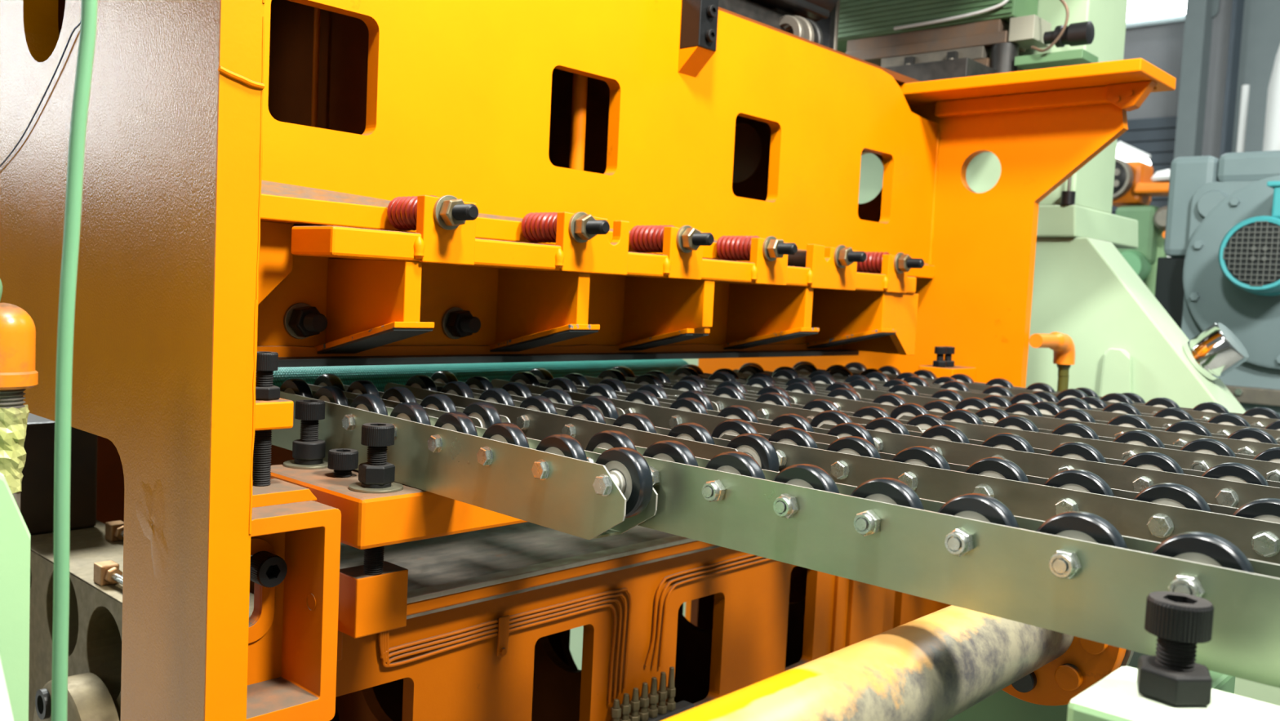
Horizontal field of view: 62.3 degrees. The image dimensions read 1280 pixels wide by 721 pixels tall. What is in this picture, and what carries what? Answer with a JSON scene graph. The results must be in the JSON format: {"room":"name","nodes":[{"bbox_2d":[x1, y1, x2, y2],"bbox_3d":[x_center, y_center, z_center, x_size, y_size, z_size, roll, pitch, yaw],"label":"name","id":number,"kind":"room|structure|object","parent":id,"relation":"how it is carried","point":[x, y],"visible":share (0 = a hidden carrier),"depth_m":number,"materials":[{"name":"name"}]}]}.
{"room":"industrial hall","nodes":[
{"label":"industrial hall","id":0,"kind":"room"},
{"bbox_2d":[1231,0,1279,152],"bbox_3d":[5.201,-2.620,7.536,15.000,7.250,0.200,6,5,43],"label":"wall","id":1,"kind":"structure","parent":0,"point":[1260,33],"depth_m":7.94,"materials":[{"name":"paint"}]},
{"bbox_2d":[1111,0,1232,283],"bbox_3d":[3.915,-2.738,8.384,1.450,7.250,0.300,6,5,43],"label":"door","id":2,"kind":"structure","parent":1,"relation":"in","point":[1188,40],"depth_m":8.12,"materials":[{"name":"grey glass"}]},
{"bbox_2d":[1219,0,1244,157],"bbox_3d":[4.483,-2.681,7.927,0.030,7.250,0.200,6,5,43],"label":"trim","id":3,"kind":"structure","parent":1,"relation":"attached to","point":[1237,6],"depth_m":7.92,"materials":[{"name":"metal"}]},
{"bbox_3d":[-0.827,1.159,1.607,15.200,0.100,17.200,6,5,43],"label":"floor","id":4,"kind":"structure","parent":0,"visible":0},
{"bbox_2d":[0,661,13,720],"bbox_3d":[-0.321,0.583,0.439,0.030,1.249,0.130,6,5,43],"label":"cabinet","id":5,"kind":"object","parent":4,"relation":"on","point":[6,714],"visible":1,"depth_m":0.43,"materials":[{"name":"white paint"}]},
{"bbox_2d":[0,472,30,720],"bbox_3d":[-0.479,0.553,0.623,0.075,1.269,0.187,6,5,43],"label":"panel","id":6,"kind":"object","parent":4,"relation":"on","point":[15,535],"visible":1,"depth_m":0.63,"materials":[{"name":"green paint"}]},
{"bbox_2d":[0,279,38,511],"bbox_3d":[-0.439,0.159,0.726,0.042,0.446,0.042,1,4,-21],"label":"pipe elbow","id":7,"kind":"object","parent":6,"relation":"attached to","point":[18,373],"visible":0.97,"depth_m":0.71,"materials":[{"name":"orange paint"}]},
{"bbox_2d":[51,0,97,720],"bbox_3d":[-0.331,0.419,0.608,0.008,1.546,0.019,6,5,43],"label":"hose","id":8,"kind":"object","parent":4,"relation":"on","point":[84,68],"visible":1,"depth_m":0.57,"materials":[{"name":"green rubber"}]},
{"bbox_2d":[96,435,124,523],"bbox_3d":[-0.951,0.210,1.893,0.020,0.159,0.047,6,5,43],"label":"plate","id":9,"kind":"object","parent":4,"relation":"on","point":[110,493],"depth_m":1.88,"materials":[{"name":"brown paint"}]},
{"bbox_2d":[270,444,294,465],"bbox_3d":[-0.726,0.187,2.134,0.020,0.042,0.052,6,5,43],"label":"plate","id":10,"kind":"object","parent":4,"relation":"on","point":[279,455],"depth_m":2.12,"materials":[{"name":"brown paint"}]},
{"bbox_2d":[0,0,1176,720],"bbox_3d":[-0.302,0.094,1.801,1.735,2.050,1.515,6,5,43],"label":"frame","id":11,"kind":"object","parent":4,"relation":"on","point":[216,129],"visible":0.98,"depth_m":1.11,"materials":[{"name":"yellow paint"}]},
{"bbox_2d":[0,22,80,167],"bbox_3d":[-0.589,-0.316,1.025,0.301,0.281,0.001,6,5,43],"label":"wire","id":12,"kind":"object","parent":11,"relation":"attached to","point":[79,24],"visible":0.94,"depth_m":1.00,"materials":[{"name":"black paint"}]},
{"bbox_2d":[254,398,293,430],"bbox_3d":[-0.336,0.044,0.892,0.052,0.024,0.068,6,5,43],"label":"block","id":13,"kind":"object","parent":11,"relation":"attached to","point":[277,414],"visible":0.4,"depth_m":0.89,"materials":[{"name":"yellow paint"}]},
{"bbox_2d":[252,351,279,486],"bbox_3d":[-0.320,0.050,0.898,0.026,0.113,0.025,6,5,43],"label":"bolt","id":14,"kind":"object","parent":13,"relation":"attached to","point":[267,362],"visible":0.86,"depth_m":0.89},
{"bbox_2d":[246,478,341,720],"bbox_3d":[-0.314,0.203,0.885,0.095,0.191,0.082,6,5,43],"label":"bracket","id":15,"kind":"object","parent":11,"relation":"attached to","point":[293,630],"visible":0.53,"depth_m":0.89,"materials":[{"name":"metal"}]},
{"bbox_2d":[249,551,287,587],"bbox_3d":[-0.322,0.174,0.895,0.045,0.027,0.028,6,5,43],"label":"bolt","id":16,"kind":"object","parent":15,"relation":"attached to","point":[267,569],"visible":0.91,"depth_m":0.88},
{"bbox_2d":[270,464,527,549],"bbox_3d":[0.130,0.121,1.416,0.185,0.045,1.270,6,5,43],"label":"support bracket","id":17,"kind":"object","parent":11,"relation":"attached to","point":[410,513],"visible":0.22,"depth_m":0.93,"materials":[{"name":"metal"}]},
{"bbox_2d":[283,399,328,469],"bbox_3d":[-0.323,0.093,1.031,0.047,0.107,0.047,3,4,2],"label":"bolt","id":18,"kind":"object","parent":17,"relation":"attached to","point":[308,451],"visible":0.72,"depth_m":1.02,"materials":[{"name":"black metal"}]},
{"bbox_2d":[283,459,328,469],"bbox_3d":[-0.323,0.101,1.031,0.047,0.002,0.047,6,5,43],"label":"washer","id":19,"kind":"object","parent":18,"relation":"in","point":[295,464],"depth_m":1.02,"materials":[{"name":"silver metal"}]},
{"bbox_2d":[293,457,323,464],"bbox_3d":[-0.323,0.097,1.031,0.027,0.004,0.027,6,5,43],"label":"washer","id":20,"kind":"object","parent":18,"relation":"in","point":[297,460],"depth_m":1.02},
{"bbox_2d":[327,448,358,477],"bbox_3d":[-0.276,0.103,0.983,0.027,0.040,0.027,6,5,43],"label":"screw","id":21,"kind":"object","parent":17,"relation":"attached to","point":[342,460],"visible":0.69,"depth_m":0.97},
{"bbox_2d":[348,422,403,574],"bbox_3d":[-0.233,0.122,0.934,0.047,0.132,0.047,2,4,-7],"label":"bolt","id":22,"kind":"object","parent":17,"relation":"attached to","point":[376,475],"visible":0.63,"depth_m":0.92,"materials":[{"name":"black metal"}]},
{"bbox_2d":[348,481,403,493],"bbox_3d":[-0.233,0.112,0.933,0.047,0.002,0.047,6,5,43],"label":"washer","id":23,"kind":"object","parent":22,"relation":"in","point":[360,486],"depth_m":0.92,"materials":[{"name":"silver metal"}]},
{"bbox_2d":[360,482,391,488],"bbox_3d":[-0.233,0.110,0.933,0.026,0.004,0.026,6,5,43],"label":"washer","id":24,"kind":"object","parent":22,"relation":"in","point":[363,485],"depth_m":0.92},
{"bbox_2d":[307,373,510,428],"bbox_3d":[-0.255,0.063,1.112,0.335,0.077,0.051,7,6,43],"label":"rail","id":25,"kind":"object","parent":17,"relation":"on","point":[482,414],"visible":0.21,"depth_m":1.08,"materials":[{"name":"grey metal"}]},
{"bbox_2d":[271,378,657,539],"bbox_3d":[-0.196,0.076,0.964,0.554,0.078,0.051,6,5,43],"label":"rail","id":26,"kind":"object","parent":17,"relation":"on","point":[550,482],"visible":0.77,"depth_m":0.87,"materials":[{"name":"grey metal"}]},
{"bbox_2d":[585,430,1279,688],"bbox_3d":[0.340,0.130,0.518,1.053,0.066,0.053,6,5,43],"label":"rail","id":27,"kind":"object","parent":26,"relation":"attached to","point":[1073,573],"visible":0.88,"depth_m":0.63,"materials":[{"name":"grey metal"}]},
{"bbox_2d":[431,370,625,418],"bbox_3d":[-0.147,0.060,1.228,0.334,0.077,0.051,7,6,43],"label":"wheels","id":28,"kind":"object","parent":17,"relation":"on","point":[561,399],"visible":0.26,"depth_m":1.19,"materials":[{"name":"black rubber"}]},
{"bbox_2d":[383,374,779,471],"bbox_3d":[-0.088,0.074,1.080,0.554,0.078,0.051,6,5,43],"label":"rail","id":29,"kind":"object","parent":17,"relation":"on","point":[537,416],"visible":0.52,"depth_m":1.03,"materials":[{"name":"black rubber"}]},
{"bbox_2d":[711,418,1279,564],"bbox_3d":[0.455,0.127,0.641,1.054,0.066,0.051,6,5,43],"label":"rail","id":30,"kind":"object","parent":29,"relation":"attached to","point":[1160,512],"visible":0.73,"depth_m":0.77,"materials":[{"name":"metal"}]},
{"bbox_2d":[528,368,719,411],"bbox_3d":[-0.039,0.058,1.345,0.334,0.077,0.051,7,6,43],"label":"wheels","id":31,"kind":"object","parent":17,"relation":"on","point":[544,375],"visible":0.12,"depth_m":1.32,"materials":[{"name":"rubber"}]},
{"bbox_2d":[490,371,875,446],"bbox_3d":[0.020,0.072,1.197,0.554,0.078,0.051,6,5,43],"label":"rail","id":32,"kind":"object","parent":17,"relation":"on","point":[683,410],"visible":0.3,"depth_m":1.16,"materials":[{"name":"metal"}]},
{"bbox_2d":[809,409,1279,507],"bbox_3d":[0.566,0.125,0.762,1.054,0.066,0.051,6,5,43],"label":"rail","id":33,"kind":"object","parent":32,"relation":"attached to","point":[1230,484],"visible":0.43,"depth_m":0.92,"materials":[{"name":"grey metal"}]},
{"bbox_2d":[598,365,795,404],"bbox_3d":[0.070,0.056,1.462,0.334,0.077,0.051,7,6,43],"label":"rail","id":34,"kind":"object","parent":17,"relation":"on","point":[626,371],"visible":0.11,"depth_m":1.44,"materials":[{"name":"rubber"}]},
{"bbox_2d":[583,368,946,432],"bbox_3d":[0.128,0.069,1.314,0.554,0.078,0.051,6,5,43],"label":"rail","id":35,"kind":"object","parent":17,"relation":"on","point":[771,405],"visible":0.27,"depth_m":1.27,"materials":[{"name":"metal"}]},
{"bbox_2d":[889,403,1279,481],"bbox_3d":[0.675,0.122,0.878,1.053,0.066,0.053,6,5,43],"label":"rail","id":36,"kind":"object","parent":35,"relation":"attached to","point":[1201,454],"visible":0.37,"depth_m":1.05,"materials":[{"name":"metal"}]},
{"bbox_2d":[669,364,861,398],"bbox_3d":[0.178,0.053,1.578,0.335,0.077,0.051,7,6,43],"label":"rail","id":37,"kind":"object","parent":17,"relation":"on","point":[838,384],"visible":0.06,"depth_m":1.56,"materials":[{"name":"metal"}]},
{"bbox_2d":[732,362,910,389],"bbox_3d":[0.286,0.051,1.695,0.334,0.077,0.051,7,6,43],"label":"rail","id":38,"kind":"object","parent":17,"relation":"on","point":[887,385],"visible":0.07,"depth_m":1.68,"materials":[{"name":"metal"}]},
{"bbox_2d":[666,367,1010,422],"bbox_3d":[0.236,0.067,1.430,0.554,0.078,0.051,6,5,43],"label":"rail","id":39,"kind":"object","parent":17,"relation":"on","point":[846,399],"visible":0.3,"depth_m":1.39,"materials":[{"name":"metal"}]},
{"bbox_2d":[955,397,1279,455],"bbox_3d":[0.786,0.120,0.999,1.054,0.066,0.053,6,5,43],"label":"rail","id":40,"kind":"object","parent":39,"relation":"attached to","point":[1247,441],"visible":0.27,"depth_m":1.20,"materials":[{"name":"metal"}]},
{"bbox_2d":[791,360,957,386],"bbox_3d":[0.394,0.049,1.811,0.335,0.077,0.051,7,6,43],"label":"rail","id":41,"kind":"object","parent":17,"relation":"on","point":[940,381],"visible":0.06,"depth_m":1.76,"materials":[{"name":"metal"}]},
{"bbox_2d":[734,364,1062,415],"bbox_3d":[0.344,0.065,1.547,0.554,0.078,0.051,6,5,43],"label":"rail","id":42,"kind":"object","parent":17,"relation":"on","point":[866,388],"visible":0.22,"depth_m":1.51,"materials":[{"name":"rubber"}]},
{"bbox_2d":[1009,392,1279,440],"bbox_3d":[0.900,0.117,1.123,1.053,0.066,0.051,6,5,43],"label":"rail","id":43,"kind":"object","parent":42,"relation":"attached to","point":[1225,424],"visible":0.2,"depth_m":1.33,"materials":[{"name":"metal"}]},
{"bbox_2d":[793,363,1106,408],"bbox_3d":[0.452,0.062,1.664,0.554,0.078,0.051,6,5,43],"label":"rail","id":44,"kind":"object","parent":17,"relation":"on","point":[922,386],"visible":0.2,"depth_m":1.63,"materials":[{"name":"rubber"}]},
{"bbox_2d":[1056,388,1279,426],"bbox_3d":[1.009,0.115,1.240,1.054,0.066,0.053,6,5,43],"label":"rail","id":45,"kind":"object","parent":44,"relation":"attached to","point":[1260,415],"visible":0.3,"depth_m":1.46,"materials":[{"name":"grey metal"}]},
{"bbox_2d":[844,361,1146,403],"bbox_3d":[0.560,0.060,1.780,0.554,0.078,0.051,6,5,43],"label":"rail","id":46,"kind":"object","parent":17,"relation":"on","point":[855,366],"visible":0.2,"depth_m":1.75,"materials":[{"name":"rubber"}]},
{"bbox_2d":[255,359,688,391],"bbox_3d":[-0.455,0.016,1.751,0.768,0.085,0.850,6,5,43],"label":"rod","id":47,"kind":"object","parent":11,"relation":"attached to","point":[380,375],"visible":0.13,"depth_m":1.44,"materials":[{"name":"teal"}]},
{"bbox_2d":[257,195,918,367],"bbox_3d":[-0.009,-0.085,1.370,0.190,0.174,1.200,6,5,43],"label":"beam","id":48,"kind":"structure","parent":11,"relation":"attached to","point":[384,296],"depth_m":1.25,"materials":[{"name":"metal"}]},
{"bbox_2d":[283,302,327,338],"bbox_3d":[-0.335,-0.039,1.073,0.038,0.037,0.037,6,5,43],"label":"bolt","id":49,"kind":"object","parent":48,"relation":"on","point":[300,320],"visible":1,"depth_m":1.07,"materials":[{"name":"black metal"}]},
{"bbox_2d":[283,302,310,338],"bbox_3d":[-0.348,-0.041,1.085,0.004,0.037,0.037,6,5,43],"label":"washer","id":50,"kind":"object","parent":49,"relation":"in","point":[291,314],"depth_m":1.07,"materials":[{"name":"silver metal"}]},
{"bbox_2d":[433,195,478,230],"bbox_3d":[-0.204,-0.146,1.048,0.127,0.034,0.034,6,5,43],"label":"stud","id":51,"kind":"object","parent":48,"relation":"attached to","point":[450,212],"visible":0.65,"depth_m":1.02,"materials":[{"name":"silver metal"}]},
{"bbox_2d":[386,195,436,231],"bbox_3d":[-0.224,-0.148,1.066,0.071,0.034,0.035,6,5,43],"label":"spring","id":52,"kind":"object","parent":51,"relation":"on","point":[402,211],"visible":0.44,"depth_m":1.06,"materials":[{"name":"red paint"}]},
{"bbox_2d":[433,195,458,230],"bbox_3d":[-0.186,-0.144,1.032,0.004,0.034,0.034,6,5,43],"label":"washer","id":53,"kind":"object","parent":51,"relation":"in","point":[441,207],"depth_m":1.02,"materials":[{"name":"silver metal"}]},
{"bbox_2d":[441,306,480,338],"bbox_3d":[-0.202,-0.042,1.217,0.038,0.037,0.037,6,5,43],"label":"bolt","id":54,"kind":"object","parent":48,"relation":"attached to","point":[457,322],"visible":1,"depth_m":1.21,"materials":[{"name":"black metal"}]},
{"bbox_2d":[441,306,463,338],"bbox_3d":[-0.214,-0.043,1.228,0.004,0.037,0.037,6,5,43],"label":"washer","id":55,"kind":"object","parent":54,"relation":"in","point":[448,317],"depth_m":1.22,"materials":[{"name":"silver metal"}]},
{"bbox_2d":[568,212,609,242],"bbox_3d":[-0.083,-0.148,1.179,0.127,0.034,0.034,6,5,43],"label":"stud","id":56,"kind":"object","parent":48,"relation":"attached to","point":[583,227],"visible":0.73,"depth_m":1.15,"materials":[{"name":"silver metal"}]},
{"bbox_2d":[520,211,564,243],"bbox_3d":[-0.102,-0.150,1.197,0.071,0.034,0.035,6,5,43],"label":"spring","id":57,"kind":"object","parent":56,"relation":"on","point":[536,227],"visible":0.72,"depth_m":1.19,"materials":[{"name":"red paint"}]},
{"bbox_2d":[568,212,587,242],"bbox_3d":[-0.065,-0.146,1.163,0.004,0.034,0.034,6,5,43],"label":"washer","id":58,"kind":"object","parent":56,"relation":"in","point":[576,221],"depth_m":1.15,"materials":[{"name":"silver metal"}]},
{"bbox_2d":[676,225,714,253],"bbox_3d":[0.039,-0.150,1.311,0.127,0.034,0.034,6,5,43],"label":"stud","id":59,"kind":"object","parent":48,"relation":"attached to","point":[689,238],"visible":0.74,"depth_m":1.28,"materials":[{"name":"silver metal"}]},
{"bbox_2d":[629,225,675,253],"bbox_3d":[0.019,-0.152,1.329,0.071,0.034,0.035,6,5,43],"label":"spring","id":60,"kind":"object","parent":59,"relation":"on","point":[642,238],"visible":0.75,"depth_m":1.32,"materials":[{"name":"red paint"}]},
{"bbox_2d":[676,225,692,253],"bbox_3d":[0.057,-0.148,1.294,0.004,0.034,0.034,6,5,43],"label":"washer","id":61,"kind":"object","parent":59,"relation":"in","point":[683,240],"depth_m":1.28,"materials":[{"name":"silver metal"}]},
{"bbox_2d":[762,235,797,261],"bbox_3d":[0.158,-0.152,1.440,0.127,0.034,0.034,6,5,43],"label":"stud","id":62,"kind":"object","parent":48,"relation":"attached to","point":[773,248],"visible":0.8,"depth_m":1.41,"materials":[{"name":"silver metal"}]},
{"bbox_2d":[715,235,759,261],"bbox_3d":[0.139,-0.154,1.458,0.071,0.034,0.035,6,5,43],"label":"spring","id":63,"kind":"object","parent":62,"relation":"on","point":[728,247],"visible":0.78,"depth_m":1.45,"materials":[{"name":"red paint"}]},
{"bbox_2d":[762,235,777,261],"bbox_3d":[0.176,-0.150,1.423,0.004,0.034,0.034,6,5,43],"label":"washer","id":64,"kind":"object","parent":62,"relation":"in","point":[770,244],"depth_m":1.41,"materials":[{"name":"silver metal"}]},
{"bbox_2d":[787,250,806,266],"bbox_3d":[0.223,-0.148,1.552,0.070,0.025,0.025,6,5,43],"label":"spacer sleeve","id":65,"kind":"object","parent":48,"relation":"on","point":[798,260],"visible":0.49,"depth_m":1.53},
{"bbox_2d":[834,244,866,267],"bbox_3d":[0.277,-0.154,1.568,0.127,0.034,0.034,6,5,43],"label":"stud","id":66,"kind":"object","parent":48,"relation":"attached to","point":[844,256],"visible":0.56,"depth_m":1.54,"materials":[{"name":"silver metal"}]},
{"bbox_2d":[834,244,845,267],"bbox_3d":[0.295,-0.152,1.552,0.004,0.034,0.034,6,5,43],"label":"washer","id":67,"kind":"object","parent":66,"relation":"in","point":[840,251],"depth_m":1.54,"materials":[{"name":"silver metal"}]},
{"bbox_2d":[893,252,924,273],"bbox_3d":[0.395,-0.156,1.695,0.127,0.034,0.034,6,5,43],"label":"stud","id":68,"kind":"object","parent":48,"relation":"attached to","point":[903,263],"visible":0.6,"depth_m":1.66,"materials":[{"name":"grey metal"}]},
{"bbox_2d":[856,251,889,273],"bbox_3d":[0.375,-0.159,1.713,0.071,0.034,0.035,6,5,43],"label":"spring","id":69,"kind":"object","parent":68,"relation":"on","point":[873,263],"visible":0.57,"depth_m":1.70,"materials":[{"name":"red paint"}]},
{"bbox_2d":[893,252,903,273],"bbox_3d":[0.413,-0.154,1.679,0.004,0.034,0.034,6,5,43],"label":"washer","id":70,"kind":"object","parent":68,"relation":"in","point":[899,258],"depth_m":1.67,"materials":[{"name":"silver metal"}]},
{"bbox_2d":[680,0,718,51],"bbox_3d":[0.080,-0.475,1.400,0.034,0.128,0.037,6,5,43],"label":"block","id":71,"kind":"object","parent":11,"relation":"on","point":[695,21],"visible":0.79,"depth_m":1.39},
{"bbox_2d":[718,0,839,50],"bbox_3d":[0.345,-0.912,1.921,0.760,0.797,0.625,6,5,43],"label":"motor","id":72,"kind":"object","parent":11,"relation":"on","point":[816,21],"visible":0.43,"depth_m":1.86,"materials":[{"name":"black paint"}]},
{"bbox_2d":[918,364,976,382],"bbox_3d":[0.547,0.033,1.886,0.066,0.044,0.091,6,5,43],"label":"block","id":73,"kind":"object","parent":11,"relation":"attached to","point":[939,372],"visible":0.38,"depth_m":1.85,"materials":[{"name":"yellow paint"}]},
{"bbox_2d":[933,346,946,367],"bbox_3d":[0.527,-0.006,1.859,0.025,0.036,0.024,6,5,43],"label":"bolt","id":74,"kind":"object","parent":73,"relation":"on","point":[940,351],"visible":1,"depth_m":1.85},
{"bbox_2d":[942,346,955,366],"bbox_3d":[0.548,-0.007,1.881,0.025,0.036,0.024,6,5,43],"label":"bolt","id":75,"kind":"object","parent":73,"relation":"attached to","point":[950,350],"visible":0.84,"depth_m":1.87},
{"bbox_2d":[1029,331,1075,391],"bbox_3d":[0.732,0.130,1.901,0.037,0.364,0.140,6,5,43],"label":"pipe elbow","id":76,"kind":"object","parent":11,"relation":"attached to","point":[1063,347],"visible":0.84,"depth_m":1.91,"materials":[{"name":"orange paint"}]},
{"bbox_2d":[249,521,950,720],"bbox_3d":[-0.070,0.657,1.570,0.478,0.920,1.390,6,5,43],"label":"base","id":77,"kind":"object","parent":4,"relation":"on","point":[743,629],"visible":0.49,"depth_m":1.27,"materials":[{"name":"metal"}]},
{"bbox_2d":[28,520,253,720],"bbox_3d":[-0.651,0.536,1.296,0.620,0.599,0.119,6,5,43],"label":"block","id":78,"kind":"object","parent":77,"relation":"attached to","point":[95,610],"visible":0.33,"depth_m":1.26,"materials":[{"name":"metal"}]},
{"bbox_2d":[20,413,97,533],"bbox_3d":[-0.803,0.147,1.421,0.125,0.145,0.098,6,5,43],"label":"block","id":79,"kind":"object","parent":78,"relation":"on","point":[37,495],"visible":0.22,"depth_m":1.37,"materials":[{"name":"metal"}]},
{"bbox_2d":[33,671,119,720],"bbox_3d":[-0.607,0.423,1.137,0.164,0.164,0.046,6,5,43],"label":"drum","id":80,"kind":"object","parent":78,"relation":"attached to","point":[89,699],"visible":0.91,"depth_m":1.11,"materials":[{"name":"metal"}]},
{"bbox_2d":[93,560,123,586],"bbox_3d":[-0.552,0.240,1.137,0.131,0.022,0.021,6,5,43],"label":"pipe fitting","id":81,"kind":"object","parent":78,"relation":"on","point":[105,572],"visible":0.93,"depth_m":1.16,"materials":[{"name":"gold metal"}]},
{"bbox_2d":[105,520,124,541],"bbox_3d":[-0.634,0.224,1.326,0.131,0.022,0.021,6,5,43],"label":"pipe fitting","id":82,"kind":"object","parent":78,"relation":"on","point":[114,530],"visible":0.62,"depth_m":1.35,"materials":[{"name":"gold metal"}]},
{"bbox_2d":[337,560,408,638],"bbox_3d":[-0.242,0.214,0.951,0.037,0.054,0.054,6,5,43],"label":"block","id":83,"kind":"object","parent":77,"relation":"attached to","point":[369,604],"visible":0.8,"depth_m":0.94,"materials":[{"name":"orange paint"}]},
{"bbox_2d":[496,614,509,657],"bbox_3d":[-0.144,0.293,1.121,0.006,0.044,0.015,6,5,43],"label":"clamp","id":84,"kind":"object","parent":77,"relation":"attached to","point":[504,621],"visible":1,"depth_m":1.12,"materials":[{"name":"metal"}]},
{"bbox_2d":[377,603,617,703],"bbox_3d":[-0.141,0.326,1.137,0.004,0.168,0.330,6,5,43],"label":"tube","id":85,"kind":"object","parent":84,"relation":"attached to","point":[380,634],"visible":0.9,"depth_m":1.15,"materials":[{"name":"orange paint"}]},
{"bbox_2d":[383,592,626,693],"bbox_3d":[-0.134,0.324,1.144,0.004,0.157,0.343,6,5,43],"label":"tube","id":86,"kind":"object","parent":84,"relation":"attached to","point":[516,620],"visible":0.98,"depth_m":1.16,"materials":[{"name":"orange paint"}]},
{"bbox_2d":[385,598,622,698],"bbox_3d":[-0.136,0.326,1.143,0.004,0.161,0.331,6,5,43],"label":"tube","id":87,"kind":"object","parent":77,"relation":"attached to","point":[389,660],"visible":0.97,"depth_m":1.15,"materials":[{"name":"orange paint"}]},
{"bbox_2d":[379,587,631,688],"bbox_3d":[-0.132,0.322,1.146,0.004,0.153,0.354,6,5,43],"label":"tube","id":88,"kind":"object","parent":77,"relation":"attached to","point":[493,621],"visible":1,"depth_m":1.16,"materials":[{"name":"orange paint"}]},
{"bbox_2d":[610,666,694,720],"bbox_3d":[0.018,0.426,1.300,0.033,0.080,0.150,6,5,43],"label":"fittings","id":89,"kind":"object","parent":77,"relation":"attached to","point":[664,709],"visible":0.99,"depth_m":1.30,"materials":[{"name":"metal"}]},
{"bbox_2d":[644,553,754,665],"bbox_3d":[0.127,0.319,1.425,0.004,0.109,0.346,6,5,43],"label":"tube","id":90,"kind":"object","parent":77,"relation":"attached to","point":[665,578],"visible":0.84,"depth_m":1.31,"materials":[{"name":"orange paint"}]},
{"bbox_2d":[651,555,764,666],"bbox_3d":[0.131,0.324,1.431,0.004,0.107,0.333,6,5,43],"label":"tube","id":91,"kind":"object","parent":77,"relation":"attached to","point":[670,581],"visible":0.85,"depth_m":1.32,"materials":[{"name":"orange paint"}]},
{"bbox_2d":[658,557,770,666],"bbox_3d":[0.135,0.328,1.436,0.004,0.104,0.320,6,5,43],"label":"tube","id":92,"kind":"object","parent":77,"relation":"attached to","point":[675,584],"visible":0.86,"depth_m":1.33,"materials":[{"name":"orange paint"}]},
{"bbox_2d":[569,0,1279,706],"bbox_3d":[0.754,-0.285,2.251,2.814,2.850,0.585,6,5,43],"label":"frame","id":93,"kind":"object","parent":4,"relation":"on","point":[1084,290],"depth_m":2.07,"materials":[{"name":"green paint"}]},
{"bbox_2d":[893,0,1008,30],"bbox_3d":[0.629,-0.724,2.115,0.264,0.092,0.018,6,5,40],"label":"cable","id":94,"kind":"object","parent":93,"relation":"attached to","point":[1004,2],"visible":1,"depth_m":2.12,"materials":[{"name":"white paint"}]},
{"bbox_2d":[1031,0,1069,52],"bbox_3d":[0.770,-0.638,1.986,0.009,0.115,0.071,0,5,-41],"label":"cable","id":95,"kind":"object","parent":93,"relation":"attached to","point":[1063,2],"visible":1,"depth_m":1.97,"materials":[{"name":"rubber"}]},
{"bbox_2d":[1014,48,1097,70],"bbox_3d":[0.798,-0.573,2.030,0.130,0.017,0.080,6,5,43],"label":"shelf","id":96,"kind":"object","parent":93,"relation":"attached to","point":[1081,56],"depth_m":2.00,"materials":[{"name":"metal"}]},
{"bbox_2d":[946,651,1235,720],"bbox_3d":[0.346,0.677,0.957,0.240,1.060,0.185,6,5,43],"label":"stand","id":97,"kind":"object","parent":4,"relation":"on","point":[1001,705],"visible":0.02,"depth_m":0.87,"materials":[{"name":"green paint"}]},
{"bbox_2d":[661,604,1133,720],"bbox_3d":[0.125,0.207,0.632,0.138,0.138,0.591,6,5,43],"label":"tube","id":98,"kind":"object","parent":97,"relation":"attached to","point":[939,664],"visible":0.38,"depth_m":0.66,"materials":[{"name":"orange paint"}]},
{"bbox_2d":[1115,141,1151,165],"bbox_3d":[2.615,-0.100,5.795,0.218,2.202,0.142,6,5,43],"label":"lamp","id":99,"kind":"object","parent":4,"relation":"on","point":[1124,152],"visible":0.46,"depth_m":5.70,"materials":[{"name":"white"}]},
{"bbox_2d":[1115,205,1169,295],"bbox_3d":[1.885,0.227,4.018,0.260,1.710,0.230,6,5,43],"label":"stack","id":100,"kind":"object","parent":4,"relation":"on","point":[1152,220],"visible":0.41,"depth_m":3.92,"materials":[{"name":"green paint"}]},
{"bbox_2d":[1111,158,1170,207],"bbox_3d":[1.898,-0.675,4.006,0.329,0.169,0.204,6,5,43],"label":"motor","id":101,"kind":"object","parent":100,"relation":"on","point":[1135,184],"visible":0.49,"depth_m":3.97,"materials":[{"name":"orange paint"}]},
{"bbox_2d":[1066,666,1279,720],"bbox_3d":[0.256,0.697,0.505,0.156,1.070,0.076,6,5,43],"label":"block","id":102,"kind":"object","parent":4,"relation":"on","point":[1117,696],"visible":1,"depth_m":0.49,"materials":[{"name":"green paint"}]},
{"bbox_2d":[1137,591,1213,706],"bbox_3d":[0.255,0.137,0.504,0.034,0.047,0.033,6,5,43],"label":"bolt","id":103,"kind":"object","parent":102,"relation":"on","point":[1180,621],"visible":1,"depth_m":0.49,"materials":[{"name":"metal"}]},
{"bbox_2d":[1154,150,1279,414],"bbox_3d":[2.120,0.347,2.579,1.530,1.680,0.746,6,5,43],"label":"machine","id":104,"kind":"object","parent":4,"relation":"on","point":[1208,196],"visible":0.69,"depth_m":2.69,"materials":[{"name":"grey paint"}]},
{"bbox_2d":[1217,181,1279,296],"bbox_3d":[1.510,-0.290,2.545,0.192,0.266,0.142,6,5,43],"label":"fan","id":105,"kind":"object","parent":104,"relation":"attached to","point":[1249,256],"visible":1,"depth_m":2.51,"materials":[{"name":"teal paint"}]},
{"bbox_2d":[1235,84,1249,152],"bbox_3d":[3.293,-0.252,5.942,0.040,2.550,0.040,6,5,43],"label":"conduit","id":106,"kind":"object","parent":4,"relation":"on","point":[1245,88],"visible":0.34,"depth_m":5.86,"materials":[{"name":"white paint"}]},
{"bbox_2d":[1262,45,1279,151],"bbox_3d":[3.386,-0.393,5.717,0.150,2.870,0.150,6,5,43],"label":"post","id":107,"kind":"object","parent":4,"relation":"on","point":[1272,125],"visible":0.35,"depth_m":5.62,"materials":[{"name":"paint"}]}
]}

